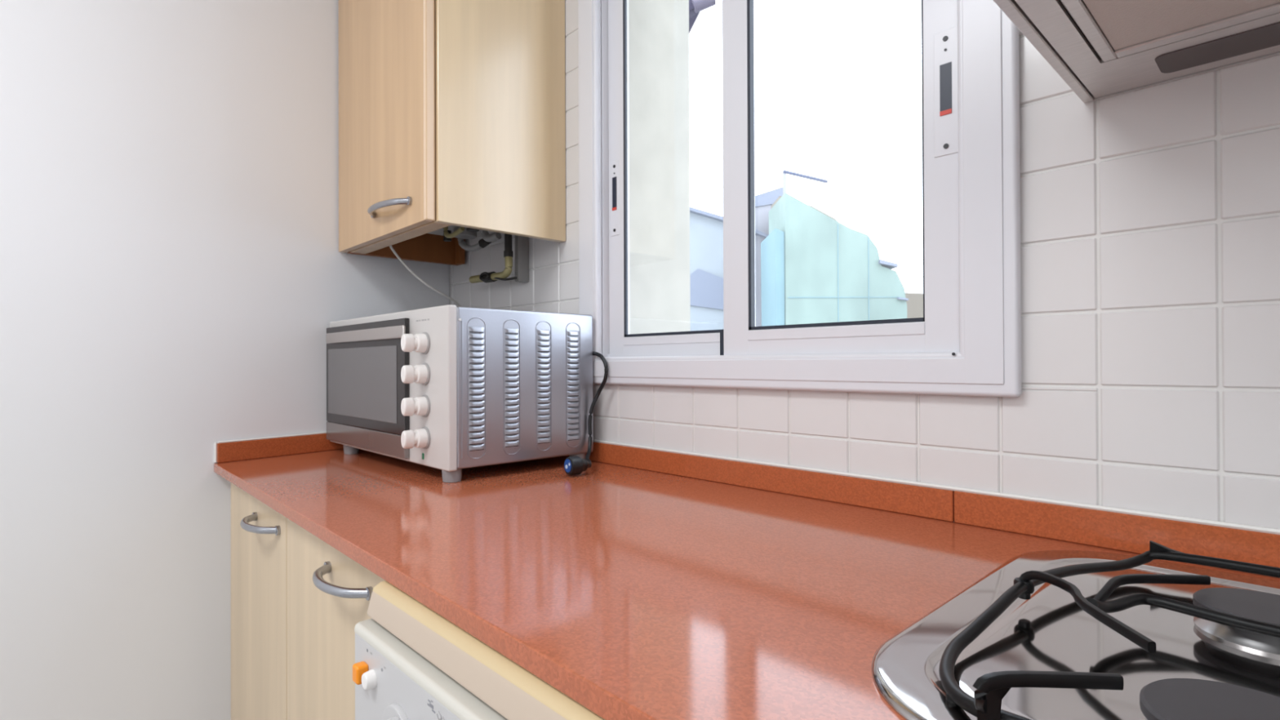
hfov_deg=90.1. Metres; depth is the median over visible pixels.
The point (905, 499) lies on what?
upstand
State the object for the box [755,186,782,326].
house
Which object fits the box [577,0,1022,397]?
window
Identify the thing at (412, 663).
dishwasher
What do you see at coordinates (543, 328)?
vent
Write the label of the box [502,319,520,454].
vent
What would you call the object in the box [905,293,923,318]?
house
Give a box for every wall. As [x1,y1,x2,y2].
[0,0,449,719]
[448,0,1279,528]
[628,0,690,333]
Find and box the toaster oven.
[325,304,608,482]
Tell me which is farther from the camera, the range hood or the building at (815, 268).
the building at (815, 268)
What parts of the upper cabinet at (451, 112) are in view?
door, handle, rail, panel, panel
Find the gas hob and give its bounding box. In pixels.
[871,540,1279,719]
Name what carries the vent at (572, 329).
attached to the toaster oven
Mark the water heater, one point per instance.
(450, 232)
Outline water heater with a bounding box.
[427,225,501,251]
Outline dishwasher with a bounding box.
[352,580,604,719]
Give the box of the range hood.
[993,0,1279,102]
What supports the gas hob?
in the countertop
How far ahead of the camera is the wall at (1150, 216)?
0.76 m
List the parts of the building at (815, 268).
roof rail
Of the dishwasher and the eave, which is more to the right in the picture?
the eave
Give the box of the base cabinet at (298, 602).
[231,483,384,719]
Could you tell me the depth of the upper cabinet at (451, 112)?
1.42 m
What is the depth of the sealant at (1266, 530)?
0.84 m
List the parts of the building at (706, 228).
shadow panel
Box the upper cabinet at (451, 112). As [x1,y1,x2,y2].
[338,0,565,265]
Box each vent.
[466,317,485,458]
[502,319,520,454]
[535,320,551,451]
[565,322,580,447]
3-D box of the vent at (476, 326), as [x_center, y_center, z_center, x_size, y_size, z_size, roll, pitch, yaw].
[-0.307,0.053,1.205,0.039,0.267,0.005,0,0,-44]
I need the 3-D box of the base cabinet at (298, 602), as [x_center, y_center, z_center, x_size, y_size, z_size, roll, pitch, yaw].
[-0.410,0.689,1.274,0.620,0.878,0.966,0,0,-44]
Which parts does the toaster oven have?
door glass, door handle, door, knob, knob, knob, knob, power cord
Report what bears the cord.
hanging from the upper cabinet at (451, 112)
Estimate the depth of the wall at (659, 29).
1.53 m
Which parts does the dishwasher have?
control panel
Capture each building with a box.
[689,207,723,331]
[760,169,908,326]
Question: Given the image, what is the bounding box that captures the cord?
[389,244,462,306]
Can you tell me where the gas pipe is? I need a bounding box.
[469,233,528,283]
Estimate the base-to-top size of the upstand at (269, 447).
0.044 m
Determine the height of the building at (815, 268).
11.529 m
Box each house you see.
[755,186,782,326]
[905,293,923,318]
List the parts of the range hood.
filter frame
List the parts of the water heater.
casing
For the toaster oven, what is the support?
on the countertop
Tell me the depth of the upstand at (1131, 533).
0.74 m
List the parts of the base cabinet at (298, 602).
door, handle, door, handle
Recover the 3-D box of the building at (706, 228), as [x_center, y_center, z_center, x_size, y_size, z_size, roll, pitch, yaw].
[1.356,1.495,18.992,2.300,11.440,5.400,0,0,0]
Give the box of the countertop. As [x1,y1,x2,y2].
[213,448,1279,719]
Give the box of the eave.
[688,0,715,33]
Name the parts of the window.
lock plate, sash, sash, lock plate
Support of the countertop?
on the base cabinet at (298, 602)
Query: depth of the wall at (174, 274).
1.33 m
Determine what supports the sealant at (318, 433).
attached to the upstand at (269, 447)
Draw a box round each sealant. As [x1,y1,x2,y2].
[213,431,326,462]
[593,439,1279,534]
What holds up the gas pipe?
attached to the wall at (1150, 216)
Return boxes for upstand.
[217,433,343,462]
[563,441,954,521]
[954,490,1279,567]

